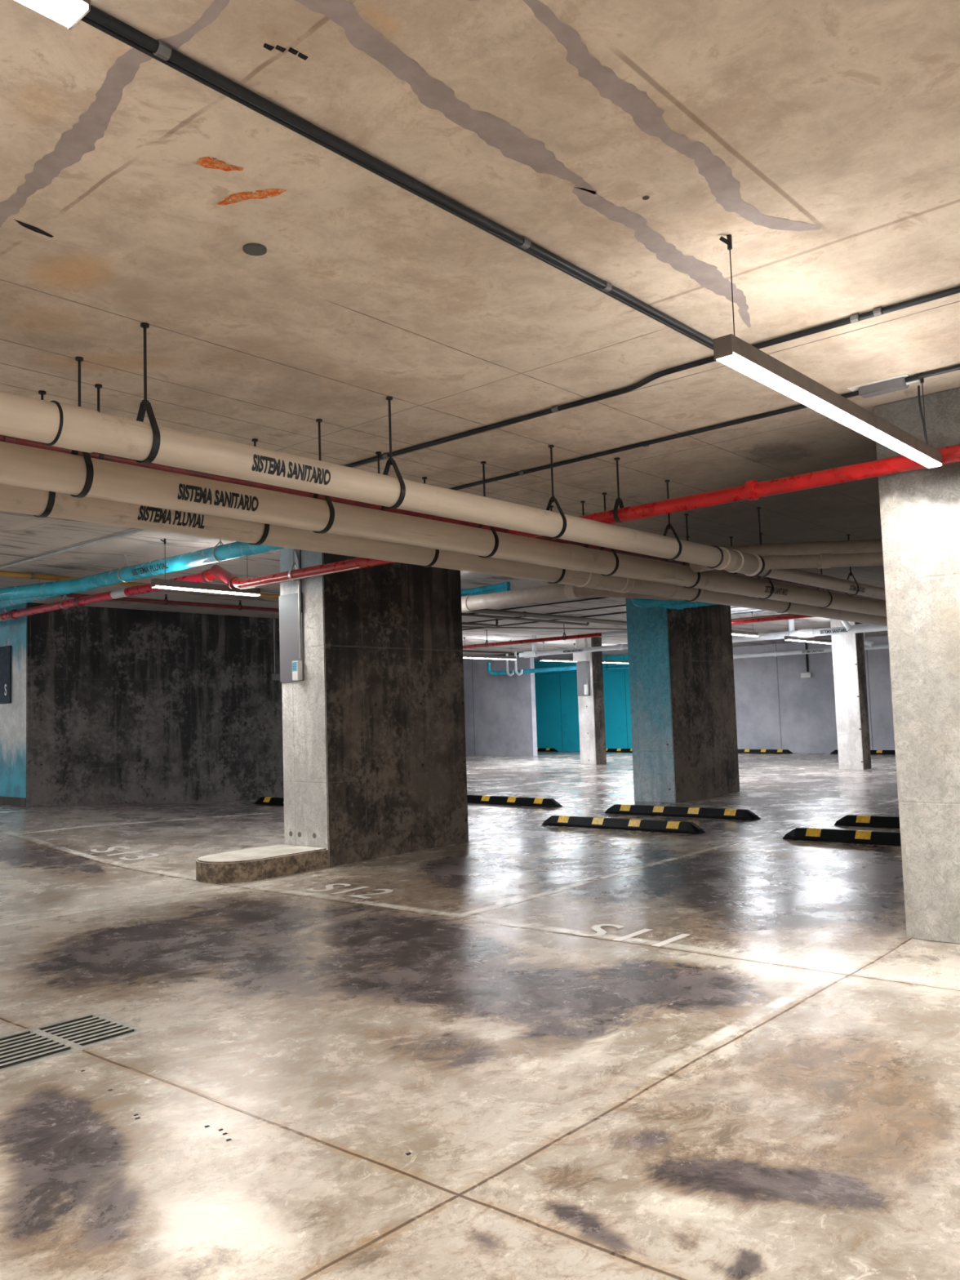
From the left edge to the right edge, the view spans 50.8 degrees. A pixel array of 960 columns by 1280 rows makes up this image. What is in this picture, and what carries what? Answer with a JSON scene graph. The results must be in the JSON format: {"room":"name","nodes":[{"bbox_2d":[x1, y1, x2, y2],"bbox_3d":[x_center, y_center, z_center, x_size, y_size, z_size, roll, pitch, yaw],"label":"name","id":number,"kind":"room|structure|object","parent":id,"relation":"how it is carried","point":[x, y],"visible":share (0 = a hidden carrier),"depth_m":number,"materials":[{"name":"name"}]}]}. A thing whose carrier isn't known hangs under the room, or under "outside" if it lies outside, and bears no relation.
{"room":"parking garage","nodes":[
{"label":"parking garage","id":0,"kind":"room"},
{"bbox_2d":[0,602,284,807],"bbox_3d":[-6.135,1.369,18.262,6.700,3.000,7.230,-6,-6,41],"label":"wall","id":1,"kind":"structure","parent":0,"point":[108,706],"depth_m":14.59,"materials":[{"name":"concrete"}]},
{"bbox_2d":[0,645,11,703],"bbox_3d":[-6.852,0.513,14.112,1.365,0.780,0.026,-6,-6,41],"label":"wall sign","id":2,"kind":"object","parent":1,"relation":"attached to","point":[5,651],"visible":1,"depth_m":13.74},
{"bbox_2d":[0,795,26,807],"bbox_3d":[-8.480,2.382,15.449,6.690,0.132,0.015,-6,-6,41],"label":"trim","id":3,"kind":"structure","parent":1,"relation":"attached to","point":[9,801],"depth_m":13.48,"materials":[{"name":"concrete"}]},
{"bbox_2d":[269,617,279,680],"bbox_3d":[-3.326,0.151,16.464,0.058,1.019,0.220,-6,-6,41],"label":"conduit","id":4,"kind":"object","parent":1,"relation":"attached to","point":[273,677],"visible":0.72,"depth_m":16.43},
{"bbox_2d":[0,0,959,662],"bbox_3d":[-0.833,-0.704,12.900,34.000,0.009,34.300,-6,-6,41],"label":"ceiling","id":5,"kind":"structure","parent":0,"point":[622,140],"depth_m":3.65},
{"bbox_2d":[34,390,55,518],"bbox_3d":[-2.195,-0.932,5.074,0.218,0.642,0.034,-6,-6,41],"label":"hanger","id":6,"kind":"object","parent":5,"relation":"hanging from","point":[51,498],"visible":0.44,"depth_m":5.00,"materials":[{"name":"black metal"}]},
{"bbox_2d":[0,484,887,626],"bbox_3d":[0.577,-0.420,11.194,4.112,0.369,16.800,-6,-6,41],"label":"drain pipe","id":7,"kind":"object","parent":6,"relation":"hanging from","point":[575,584],"visible":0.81,"depth_m":6.88,"materials":[{"name":"beige plastic"}]},
{"bbox_2d":[15,0,90,30],"bbox_3d":[-1.472,-1.355,0.902,0.072,0.470,2.338,-6,-6,41],"label":"lamp","id":8,"kind":"object","parent":5,"relation":"hanging from","point":[68,13],"visible":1,"depth_m":1.74,"materials":[{"name":"white"}]},
{"bbox_2d":[0,528,145,568],"bbox_3d":[-4.730,-0.766,10.246,7.600,0.023,0.024,-6,-6,41],"label":"conduit","id":9,"kind":"object","parent":5,"relation":"attached to","point":[137,530],"visible":0.48,"depth_m":9.39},
{"bbox_2d":[70,356,93,497],"bbox_3d":[-1.831,-0.973,4.626,0.198,0.650,0.034,-6,-6,41],"label":"hanger","id":10,"kind":"object","parent":5,"relation":"hanging from","point":[90,470],"visible":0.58,"depth_m":4.57,"materials":[{"name":"black metal"}]},
{"bbox_2d":[0,441,886,617],"bbox_3d":[2.442,-0.515,9.508,0.188,0.188,16.900,-6,-6,41],"label":"drain pipe","id":11,"kind":"object","parent":10,"relation":"hanging from","point":[20,465],"visible":1,"depth_m":5.72,"materials":[{"name":"beige plastic"}]},
{"bbox_2d":[94,383,104,459],"bbox_3d":[-1.889,-1.070,5.014,0.070,0.395,0.034,-6,-6,41],"label":"hanger","id":12,"kind":"object","parent":5,"relation":"hanging from","point":[98,386],"visible":0.29,"depth_m":5.01,"materials":[{"name":"black metal"}]},
{"bbox_2d":[0,435,885,601],"bbox_3d":[2.218,-0.684,9.712,0.070,0.070,16.900,-6,-6,41],"label":"pipe","id":13,"kind":"object","parent":12,"relation":"hanging from","point":[2,437],"visible":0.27,"depth_m":5.98,"materials":[{"name":"red paint"}]},
{"bbox_2d":[117,554,129,582],"bbox_3d":[-3.496,-0.705,9.978,0.036,0.277,0.160,-6,-6,41],"label":"hanger","id":14,"kind":"object","parent":5,"relation":"hanging from","point":[125,555],"visible":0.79,"depth_m":9.96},
{"bbox_2d":[0,570,279,599],"bbox_3d":[-3.943,-0.635,11.691,0.068,0.065,5.400,-6,-6,41],"label":"gas pipe","id":15,"kind":"object","parent":5,"relation":"attached to","point":[2,573],"visible":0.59,"depth_m":10.97,"materials":[{"name":"paint"}]},
{"bbox_2d":[135,322,160,463],"bbox_3d":[-1.410,-1.040,4.263,0.178,0.599,0.034,-6,-6,41],"label":"hanger","id":16,"kind":"object","parent":5,"relation":"hanging from","point":[144,406],"visible":0.81,"depth_m":4.25,"materials":[{"name":"black metal"}]},
{"bbox_2d":[0,391,885,599],"bbox_3d":[3.571,-0.752,8.470,2.788,0.387,17.000,-6,-6,41],"label":"drain pipe","id":17,"kind":"object","parent":16,"relation":"hanging from","point":[52,423],"visible":0.99,"depth_m":5.20,"materials":[{"name":"beige plastic"}]},
{"bbox_2d":[164,594,168,604],"bbox_3d":[-4.071,-0.522,13.123,0.070,0.133,0.034,-6,-6,41],"label":"hanger","id":18,"kind":"object","parent":5,"relation":"hanging from","point":[166,595],"visible":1,"depth_m":13.11,"materials":[{"name":"black metal"}]},
{"bbox_2d":[57,593,279,612],"bbox_3d":[-3.446,-0.456,13.837,0.060,0.057,9.300,-6,-6,41],"label":"pipe","id":19,"kind":"object","parent":18,"relation":"hanging from","point":[70,595],"visible":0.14,"depth_m":13.32,"materials":[{"name":"red paint"}]},
{"bbox_2d":[151,538,260,595],"bbox_3d":[-2.562,-0.679,9.522,0.072,0.455,1.148,-6,-6,41],"label":"lamp","id":20,"kind":"object","parent":5,"relation":"hanging from","point":[155,583],"visible":0.82,"depth_m":9.40,"materials":[{"name":"white"}]},
{"bbox_2d":[151,585,259,595],"bbox_3d":[-2.556,-0.468,9.506,0.066,0.030,1.138,-6,-6,41],"label":"diffuser","id":21,"kind":"object","parent":20,"relation":"attached to","point":[209,588],"depth_m":9.53,"materials":[{"name":"white"}]},
{"bbox_2d":[212,539,226,562],"bbox_3d":[-2.290,-0.822,8.934,0.036,0.277,0.160,-6,-6,41],"label":"hanger","id":22,"kind":"object","parent":5,"relation":"hanging from","point":[220,543],"visible":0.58,"depth_m":8.89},
{"bbox_2d":[0,541,284,608],"bbox_3d":[-6.018,-0.421,11.630,11.800,0.185,0.939,-6,-6,41],"label":"pipe","id":23,"kind":"object","parent":22,"relation":"hanging from","point":[21,594],"visible":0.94,"depth_m":9.83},
{"bbox_2d":[248,438,269,545],"bbox_3d":[-1.342,-0.885,6.054,0.218,0.642,0.034,-6,-6,41],"label":"hanger","id":24,"kind":"object","parent":5,"relation":"hanging from","point":[264,535],"visible":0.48,"depth_m":5.99,"materials":[{"name":"black metal"}]},
{"bbox_2d":[288,548,297,581],"bbox_3d":[-1.664,-0.749,9.035,0.036,0.447,0.110,-6,-6,41],"label":"hanger","id":25,"kind":"object","parent":5,"relation":"hanging from","point":[293,564],"visible":0.63,"depth_m":9.01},
{"bbox_2d":[312,418,334,533],"bbox_3d":[-0.899,-0.922,5.697,0.198,0.650,0.034,-6,-6,41],"label":"hanger","id":26,"kind":"object","parent":5,"relation":"hanging from","point":[331,518],"visible":0.59,"depth_m":5.65,"materials":[{"name":"black metal"}]},
{"bbox_2d":[375,451,384,511],"bbox_3d":[-0.642,-1.002,6.446,0.070,0.395,0.034,-6,-6,41],"label":"hanger","id":27,"kind":"object","parent":5,"relation":"hanging from","point":[378,453],"visible":0.27,"depth_m":6.45,"materials":[{"name":"black metal"}]},
{"bbox_2d":[382,395,405,509],"bbox_3d":[-0.471,-0.988,5.340,0.178,0.599,0.034,-6,-6,41],"label":"hanger","id":28,"kind":"object","parent":5,"relation":"hanging from","point":[390,461],"visible":0.78,"depth_m":5.33,"materials":[{"name":"black metal"}]},
{"bbox_2d":[80,16,713,350],"bbox_3d":[-0.114,-1.432,3.352,0.016,0.015,3.800,-6,-6,41],"label":"conduit","id":29,"kind":"object","parent":5,"relation":"attached to","point":[96,25],"visible":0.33,"depth_m":3.02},
{"bbox_2d":[84,4,713,346],"bbox_3d":[-0.892,-1.478,2.413,0.038,0.036,6.360,-6,-6,41],"label":"conduit","id":30,"kind":"object","parent":5,"relation":"attached to","point":[160,49],"visible":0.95,"depth_m":2.99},
{"bbox_2d":[418,476,439,567],"bbox_3d":[-0.384,-0.833,7.154,0.218,0.642,0.034,-6,-6,41],"label":"hanger","id":31,"kind":"object","parent":5,"relation":"hanging from","point":[437,553],"visible":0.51,"depth_m":7.09,"materials":[{"name":"black metal"}]},
{"bbox_2d":[462,618,497,626],"bbox_3d":[-0.967,-0.362,15.769,0.044,0.152,3.872,-6,-6,41],"label":"pipe","id":32,"kind":"object","parent":5,"relation":"attached to","point":[496,620],"visible":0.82,"depth_m":16.89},
{"bbox_2d":[461,582,510,595],"bbox_3d":[-0.665,-0.576,12.998,2.510,0.090,0.189,-5,-5,36],"label":"pipe","id":33,"kind":"object","parent":5,"relation":"attached to","point":[467,591],"visible":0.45,"depth_m":12.47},
{"bbox_2d":[461,586,511,596],"bbox_3d":[-0.658,-0.516,13.001,2.510,0.090,0.187,-5,-5,36],"label":"pipe","id":34,"kind":"object","parent":5,"relation":"attached to","point":[505,588],"visible":0.12,"depth_m":12.41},
{"bbox_2d":[478,461,498,558],"bbox_3d":[0.033,-0.871,6.767,0.198,0.650,0.034,-6,-6,41],"label":"hanger","id":35,"kind":"object","parent":5,"relation":"hanging from","point":[496,544],"visible":0.64,"depth_m":6.72,"materials":[{"name":"black metal"}]},
{"bbox_2d":[462,636,515,659],"bbox_3d":[0.190,0.191,22.250,0.072,0.455,1.808,-6,-6,41],"label":"lamp","id":36,"kind":"object","parent":5,"relation":"hanging from","point":[467,656],"visible":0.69,"depth_m":22.17,"materials":[{"name":"white"}]},
{"bbox_2d":[462,657,513,659],"bbox_3d":[0.197,0.403,22.234,0.066,0.030,1.798,-6,-6,41],"label":"diffuser","id":37,"kind":"object","parent":36,"relation":"attached to","point":[491,658],"depth_m":22.32,"materials":[{"name":"white"}]},
{"bbox_2d":[462,613,589,626],"bbox_3d":[0.010,-0.420,16.214,0.044,0.112,6.022,-6,-6,41],"label":"pipe","id":38,"kind":"object","parent":5,"relation":"attached to","point":[463,614],"visible":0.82,"depth_m":17.02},
{"bbox_2d":[487,651,576,675],"bbox_3d":[1.502,0.583,26.596,3.355,0.648,0.210,-6,-6,41],"label":"pipe","id":39,"kind":"object","parent":5,"relation":"attached to","point":[518,672],"visible":0.97,"depth_m":26.96,"materials":[{"name":"teal plastic"}]},
{"bbox_2d":[467,597,607,613],"bbox_3d":[-0.923,-0.358,17.275,8.100,0.023,0.024,-6,-6,41],"label":"conduit","id":40,"kind":"object","parent":5,"relation":"attached to","point":[594,597],"visible":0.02,"depth_m":15.52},
{"bbox_2d":[462,611,626,630],"bbox_3d":[0.521,-0.279,18.933,8.100,0.023,0.024,-6,-6,41],"label":"conduit","id":41,"kind":"object","parent":5,"relation":"attached to","point":[624,611],"visible":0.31,"depth_m":18.50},
{"bbox_2d":[462,626,626,630],"bbox_3d":[1.137,-0.228,19.256,4.713,0.058,0.028,1,-5,-32],"label":"pipe","id":42,"kind":"object","parent":5,"relation":"attached to","point":[462,626],"visible":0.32,"depth_m":19.25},
{"bbox_2d":[465,608,626,625],"bbox_3d":[0.792,-0.413,16.580,0.100,0.100,9.000,-6,-6,41],"label":"pipe","id":43,"kind":"object","parent":5,"relation":"attached to","point":[524,614],"visible":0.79,"depth_m":16.92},
{"bbox_2d":[466,604,626,622],"bbox_3d":[-0.135,-0.315,18.179,8.100,0.023,0.024,-6,-6,41],"label":"conduit","id":44,"kind":"object","parent":5,"relation":"attached to","point":[625,604],"visible":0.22,"depth_m":16.77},
{"bbox_2d":[546,444,566,538],"bbox_3d":[0.461,-0.937,6.410,0.178,0.599,0.034,-6,-6,41],"label":"hanger","id":45,"kind":"object","parent":5,"relation":"hanging from","point":[553,499],"visible":0.77,"depth_m":6.40,"materials":[{"name":"black metal"}]},
{"bbox_2d":[547,505,565,583],"bbox_3d":[0.594,-0.780,8.277,0.218,0.642,0.034,-6,-6,41],"label":"hanger","id":46,"kind":"object","parent":5,"relation":"hanging from","point":[552,506],"visible":0.38,"depth_m":8.21,"materials":[{"name":"black metal"}]},
{"bbox_2d":[539,641,574,662],"bbox_3d":[1.910,0.285,24.225,0.072,0.455,1.488,-6,-6,41],"label":"lamp","id":47,"kind":"object","parent":5,"relation":"hanging from","point":[541,659],"visible":0.71,"depth_m":24.04,"materials":[{"name":"white"}]},
{"bbox_2d":[540,660,574,662],"bbox_3d":[1.917,0.497,24.209,0.066,0.030,1.478,-6,-6,41],"label":"diffuser","id":48,"kind":"object","parent":47,"relation":"attached to","point":[540,660],"depth_m":24.20,"materials":[{"name":"white"}]},
{"bbox_2d":[518,635,627,657],"bbox_3d":[2.305,0.033,20.880,3.800,0.460,0.140,-6,-6,41],"label":"pipe","id":49,"kind":"object","parent":5,"relation":"hanging from","point":[534,653],"visible":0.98,"depth_m":21.23,"materials":[{"name":"plastic"}]},
{"bbox_2d":[600,492,618,576],"bbox_3d":[0.978,-0.820,7.852,0.198,0.650,0.034,-6,-6,41],"label":"hanger","id":50,"kind":"object","parent":5,"relation":"hanging from","point":[603,493],"visible":0.57,"depth_m":7.80,"materials":[{"name":"black metal"}]},
{"bbox_2d":[602,659,628,663],"bbox_3d":[3.636,0.379,26.207,0.072,0.455,2.308,-6,-6,41],"label":"lamp","id":51,"kind":"object","parent":5,"relation":"hanging from","point":[603,660],"visible":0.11,"depth_m":25.98,"materials":[{"name":"white"}]},
{"bbox_2d":[613,457,623,523],"bbox_3d":[0.928,-1.005,6.789,0.036,0.438,0.110,-6,-6,41],"label":"hanger","id":52,"kind":"object","parent":5,"relation":"hanging from","point":[619,501],"visible":0.77,"depth_m":6.78,"materials":[{"name":"black metal"}]},
{"bbox_2d":[0,444,959,621],"bbox_3d":[-0.079,-0.825,7.658,22.000,0.288,0.124,-6,-6,41],"label":"pipe","id":53,"kind":"object","parent":52,"relation":"hanging from","point":[752,490],"visible":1,"depth_m":6.54,"materials":[{"name":"red paint"}]},
{"bbox_2d":[342,285,959,467],"bbox_3d":[1.589,-1.398,4.518,9.301,0.034,0.112,-6,-6,42],"label":"conduit","id":54,"kind":"object","parent":5,"relation":"attached to","point":[878,311],"visible":0.98,"depth_m":5.02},
{"bbox_2d":[631,598,688,607],"bbox_3d":[2.420,-0.626,12.983,1.221,0.366,0.144,-6,-6,41],"label":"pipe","id":55,"kind":"object","parent":5,"relation":"attached to","point":[638,602],"visible":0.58,"depth_m":13.08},
{"bbox_2d":[662,480,682,560],"bbox_3d":[1.399,-0.886,7.488,0.178,0.599,0.034,-6,-6,41],"label":"hanger","id":56,"kind":"object","parent":5,"relation":"hanging from","point":[668,526],"visible":0.73,"depth_m":7.47,"materials":[{"name":"black metal"}]},
{"bbox_2d":[658,601,718,609],"bbox_3d":[2.865,-0.614,13.221,1.660,0.386,0.168,-6,-6,43],"label":"pipe","id":57,"kind":"object","parent":5,"relation":"attached to","point":[680,606],"visible":0.37,"depth_m":13.28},
{"bbox_2d":[682,513,700,588],"bbox_3d":[1.812,-0.774,8.809,0.198,0.650,0.034,-6,-6,41],"label":"hanger","id":58,"kind":"object","parent":5,"relation":"hanging from","point":[686,514],"visible":0.56,"depth_m":8.81,"materials":[{"name":"black metal"}]},
{"bbox_2d":[448,364,959,490],"bbox_3d":[2.262,-1.361,5.290,9.301,0.032,0.070,-6,-6,42],"label":"conduit","id":59,"kind":"object","parent":5,"relation":"attached to","point":[644,444],"visible":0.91,"depth_m":6.20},
{"bbox_2d":[731,611,758,636],"bbox_3d":[4.194,-0.322,17.129,0.072,0.455,2.108,-6,-6,41],"label":"lamp","id":60,"kind":"object","parent":5,"relation":"hanging from","point":[753,633],"visible":0.35,"depth_m":17.52,"materials":[{"name":"white"}]},
{"bbox_2d":[732,633,758,636],"bbox_3d":[4.201,-0.110,17.113,0.066,0.030,2.098,-6,-6,41],"label":"diffuser","id":61,"kind":"object","parent":60,"relation":"attached to","point":[740,634],"depth_m":17.59,"materials":[{"name":"white"}]},
{"bbox_2d":[730,608,760,613],"bbox_3d":[4.539,-0.500,17.700,3.000,0.030,0.032,-6,-6,41],"label":"conduit","id":62,"kind":"object","parent":5,"relation":"attached to","point":[751,610],"visible":0.31,"depth_m":17.62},
{"bbox_2d":[730,610,770,615],"bbox_3d":[4.910,-0.491,17.974,3.200,0.030,0.032,-6,-6,41],"label":"conduit","id":63,"kind":"object","parent":5,"relation":"attached to","point":[761,611],"visible":0.31,"depth_m":18.04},
{"bbox_2d":[731,613,795,620],"bbox_3d":[5.910,-0.465,16.982,5.200,0.100,0.100,-6,-6,41],"label":"pipe","id":64,"kind":"object","parent":5,"relation":"attached to","point":[788,613],"visible":0.02,"depth_m":17.77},
{"bbox_2d":[756,506,771,577],"bbox_3d":[2.390,-0.832,8.626,0.178,0.599,0.034,-6,-6,41],"label":"hanger","id":65,"kind":"object","parent":5,"relation":"hanging from","point":[758,508],"visible":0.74,"depth_m":8.63,"materials":[{"name":"black metal"}]},
{"bbox_2d":[757,533,773,599],"bbox_3d":[2.763,-0.722,9.902,0.198,0.650,0.034,-6,-6,41],"label":"hanger","id":66,"kind":"object","parent":5,"relation":"hanging from","point":[769,580],"visible":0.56,"depth_m":9.84,"materials":[{"name":"black metal"}]},
{"bbox_2d":[784,619,831,644],"bbox_3d":[6.385,-0.200,19.415,0.072,0.495,2.438,-6,-6,41],"label":"lamp","id":67,"kind":"object","parent":5,"relation":"hanging from","point":[788,637],"visible":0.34,"depth_m":19.11,"materials":[{"name":"white"}]},
{"bbox_2d":[786,639,831,644],"bbox_3d":[6.393,0.032,19.397,0.066,0.030,2.428,-6,-6,41],"label":"diffuser","id":68,"kind":"object","parent":67,"relation":"attached to","point":[817,641],"depth_m":19.37,"materials":[{"name":"white"}]},
{"bbox_2d":[732,618,887,642],"bbox_3d":[6.718,-0.301,18.585,5.100,0.419,0.510,-6,-6,41],"label":"pipe","id":69,"kind":"object","parent":5,"relation":"hanging from","point":[860,628],"visible":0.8,"depth_m":18.79,"materials":[{"name":"plastic"}]},
{"bbox_2d":[733,632,888,658],"bbox_3d":[7.682,0.014,22.037,5.200,0.510,0.420,-6,-6,41],"label":"pipe","id":70,"kind":"object","parent":5,"relation":"hanging from","point":[869,644],"visible":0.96,"depth_m":22.58,"materials":[{"name":"plastic"}]},
{"bbox_2d":[712,234,942,467],"bbox_3d":[1.612,-1.184,4.444,0.072,0.475,2.338,-6,-6,41],"label":"lamp","id":71,"kind":"object","parent":5,"relation":"hanging from","point":[731,350],"visible":1,"depth_m":4.11,"materials":[{"name":"white"}]},
{"bbox_2d":[715,352,941,467],"bbox_3d":[1.619,-0.963,4.427,0.066,0.030,2.328,-6,-6,41],"label":"diffuser","id":72,"kind":"object","parent":71,"relation":"attached to","point":[752,365],"depth_m":4.17,"materials":[{"name":"white"}]},
{"bbox_2d":[844,533,859,595],"bbox_3d":[3.710,-0.749,10.140,0.143,0.622,0.034,-6,-6,41],"label":"hanger","id":73,"kind":"object","parent":5,"relation":"hanging from","point":[849,535],"visible":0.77,"depth_m":10.12,"materials":[{"name":"black metal"}]},
{"bbox_2d":[847,373,919,398],"bbox_3d":[2.170,-1.350,5.380,0.382,0.060,0.140,-6,-6,41],"label":"junction box","id":74,"kind":"object","parent":5,"relation":"attached to","point":[898,383],"visible":0.94,"depth_m":5.36,"materials":[{"name":"white plastic"}]},
{"bbox_3d":[3.855,0.703,30.711,0.036,0.439,0.118,-6,-6,41],"label":"hanger","id":75,"kind":"object","parent":5,"relation":"hanging from","visible":0},
{"bbox_2d":[534,665,628,675],"bbox_3d":[3.182,0.929,31.287,3.800,0.100,0.100,-6,-6,41],"label":"pipe","id":76,"kind":"object","parent":75,"relation":"hanging from","point":[624,667],"visible":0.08,"depth_m":30.77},
{"bbox_3d":[1.567,-0.166,18.826,0.036,0.345,0.090,-6,-6,41],"label":"hanger","id":77,"kind":"object","parent":5,"relation":"hanging from","visible":0},
{"bbox_2d":[462,614,813,648],"bbox_3d":[2.890,-0.167,17.673,14.300,0.076,0.076,-6,-6,41],"label":"pipe","id":78,"kind":"object","parent":77,"relation":"hanging from","point":[788,616],"visible":0.42,"depth_m":18.37,"materials":[{"name":"metal"}]},
{"bbox_2d":[0,751,959,1279],"bbox_3d":[-0.741,2.191,12.682,34.000,0.622,34.300,-6,-6,41],"label":"floor","id":79,"kind":"structure","parent":0,"point":[523,1048],"depth_m":3.97,"materials":[{"name":"grey concrete"}]},
{"bbox_2d":[0,1012,149,1073],"bbox_3d":[-1.909,1.688,4.123,0.466,0.034,0.966,-6,-6,41],"label":"drain grate","id":80,"kind":"object","parent":79,"relation":"in","point":[20,1049],"visible":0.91,"depth_m":4.27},
{"bbox_2d":[195,844,328,883],"bbox_3d":[-1.941,1.941,8.775,0.650,0.179,1.078,-6,-6,41],"label":"concrete block","id":81,"kind":"object","parent":79,"relation":"on","point":[257,864],"visible":0.99,"depth_m":8.53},
{"bbox_2d":[253,796,284,806],"bbox_3d":[-2.566,2.329,14.464,2.000,0.107,0.170,-5,-5,41],"label":"wheel stop","id":82,"kind":"object","parent":79,"relation":"on","point":[273,801],"visible":0.37,"depth_m":14.81,"materials":[{"name":"rubber"}]},
{"bbox_2d":[279,547,468,866],"bbox_3d":[-1.010,0.581,9.986,0.630,2.996,1.872,-6,-6,41],"label":"concrete pillar","id":83,"kind":"structure","parent":79,"relation":"on","point":[374,729],"depth_m":9.53,"materials":[{"name":"concrete"}]},
{"bbox_2d":[279,592,304,682],"bbox_3d":[-1.755,-0.021,9.414,0.338,0.815,0.014,-6,-6,41],"label":"blank panel","id":84,"kind":"object","parent":83,"relation":"attached to","point":[289,642],"visible":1,"depth_m":9.42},
{"bbox_2d":[292,548,302,680],"bbox_3d":[-1.693,-0.288,9.337,0.158,1.322,0.066,-6,-6,41],"label":"conduit","id":85,"kind":"object","parent":83,"relation":"attached to","point":[296,664],"visible":0.76,"depth_m":9.31,"materials":[{"name":"black metal"}]},
{"bbox_2d":[466,794,562,807],"bbox_3d":[0.294,2.231,14.101,2.000,0.107,0.170,-5,-5,41],"label":"wheel stop","id":86,"kind":"object","parent":79,"relation":"on","point":[484,799],"visible":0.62,"depth_m":13.88,"materials":[{"name":"rubber"}]},
{"bbox_2d":[537,747,558,751],"bbox_3d":[1.630,3.482,32.119,2.000,0.107,0.170,-5,-5,41],"label":"wheel stop","id":87,"kind":"object","parent":79,"relation":"on","point":[539,749],"visible":0.43,"depth_m":31.64,"materials":[{"name":"rubber"}]},
{"bbox_2d":[575,636,606,764],"bbox_3d":[2.513,1.374,22.892,0.430,2.864,0.420,-6,-6,41],"label":"concrete pillar","id":88,"kind":"structure","parent":79,"relation":"on","point":[591,708],"depth_m":22.71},
{"bbox_2d":[573,652,590,662],"bbox_3d":[2.286,0.376,22.765,0.380,0.200,0.139,-6,-6,41],"label":"box","id":89,"kind":"object","parent":88,"relation":"attached to","point":[582,656],"visible":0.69,"depth_m":22.68,"materials":[{"name":"white plastic"}]},
{"bbox_2d":[576,661,590,696],"bbox_3d":[2.326,0.873,22.786,0.340,0.770,0.019,-6,-6,41],"label":"blank panel","id":90,"kind":"object","parent":88,"relation":"attached to","point":[580,666],"visible":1,"depth_m":22.79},
{"bbox_2d":[583,637,588,694],"bbox_3d":[2.371,0.582,22.726,0.090,1.299,0.068,-6,-6,41],"label":"conduit","id":91,"kind":"object","parent":88,"relation":"attached to","point":[586,686],"visible":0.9,"depth_m":22.68,"materials":[{"name":"white plastic"}]},
{"bbox_2d":[605,748,632,752],"bbox_3d":[3.968,3.280,30.092,2.000,0.107,0.170,-5,-5,41],"label":"wheel stop","id":92,"kind":"object","parent":79,"relation":"on","point":[615,750],"visible":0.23,"depth_m":29.86,"materials":[{"name":"rubber"}]},
{"bbox_2d":[541,815,705,834],"bbox_3d":[1.504,1.988,10.962,2.000,0.107,0.170,-6,-6,41],"label":"wheel stop","id":93,"kind":"object","parent":79,"relation":"on","point":[681,827],"visible":1,"depth_m":10.84,"materials":[{"name":"rubber"}]},
{"bbox_2d":[604,804,760,820],"bbox_3d":[2.342,2.024,11.956,2.000,0.107,0.170,-6,-6,41],"label":"wheel stop","id":94,"kind":"object","parent":79,"relation":"on","point":[663,811],"visible":1,"depth_m":11.84,"materials":[{"name":"rubber"}]},
{"bbox_2d":[626,598,739,803],"bbox_3d":[2.930,0.770,14.529,0.650,2.942,1.860,-6,-6,41],"label":"concrete pillar","id":95,"kind":"structure","parent":79,"relation":"on","point":[685,748],"depth_m":13.96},
{"bbox_2d":[737,749,792,753],"bbox_3d":[7.399,2.983,27.119,2.000,0.107,0.170,-5,-5,41],"label":"wheel stop","id":96,"kind":"object","parent":79,"relation":"on","point":[740,751],"visible":0.64,"depth_m":26.89,"materials":[{"name":"rubber"}]},
{"bbox_2d":[782,826,901,845],"bbox_3d":[3.690,1.776,9.069,2.000,0.106,0.170,-6,-6,41],"label":"wheel stop","id":97,"kind":"object","parent":79,"relation":"on","point":[864,837],"visible":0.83,"depth_m":9.28,"materials":[{"name":"rubber"}]},
{"bbox_2d":[830,618,871,769],"bbox_3d":[6.969,0.965,19.024,0.460,2.911,0.410,-6,-6,41],"label":"concrete pillar","id":98,"kind":"structure","parent":79,"relation":"on","point":[848,649],"depth_m":18.85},
{"bbox_2d":[830,749,895,754],"bbox_3d":[9.699,2.784,25.125,2.000,0.107,0.170,-5,-5,41],"label":"wheel stop","id":99,"kind":"object","parent":79,"relation":"on","point":[835,752],"visible":0.41,"depth_m":24.92,"materials":[{"name":"rubber"}]},
{"bbox_2d":[834,814,899,828],"bbox_3d":[4.487,1.805,9.939,2.000,0.106,0.170,-6,-6,41],"label":"wheel stop","id":100,"kind":"object","parent":79,"relation":"on","point":[859,820],"visible":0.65,"depth_m":10.31,"materials":[{"name":"rubber"}]},
{"bbox_2d":[873,386,959,943],"bbox_3d":[3.151,0.163,6.185,0.630,2.997,1.870,-6,-6,41],"label":"concrete pillar","id":101,"kind":"structure","parent":79,"relation":"on","point":[920,508],"depth_m":5.55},
{"bbox_2d":[462,649,512,653],"bbox_3d":[-0.423,0.224,20.925,0.044,0.044,3.400,-6,-6,41],"label":"pipe","id":102,"kind":"object","parent":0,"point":[464,651],"visible":0.34,"depth_m":21.55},
{"bbox_2d":[462,654,537,755],"bbox_3d":[-1.879,2.310,30.573,8.900,3.300,0.180,-6,-6,41],"label":"wall partition","id":103,"kind":"structure","parent":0,"point":[500,713],"depth_m":28.35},
{"bbox_2d":[533,635,894,753],"bbox_3d":[10.377,1.545,25.588,34.000,3.300,0.300,-6,-6,41],"label":"wall","id":104,"kind":"structure","parent":0,"point":[776,708],"depth_m":27.54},
{"bbox_2d":[800,641,812,678],"bbox_3d":[8.645,0.523,26.865,0.270,0.959,0.118,-6,-6,41],"label":"conduit","id":105,"kind":"object","parent":104,"relation":"attached to","point":[802,674],"visible":0.94,"depth_m":26.84,"materials":[{"name":"black metal"}]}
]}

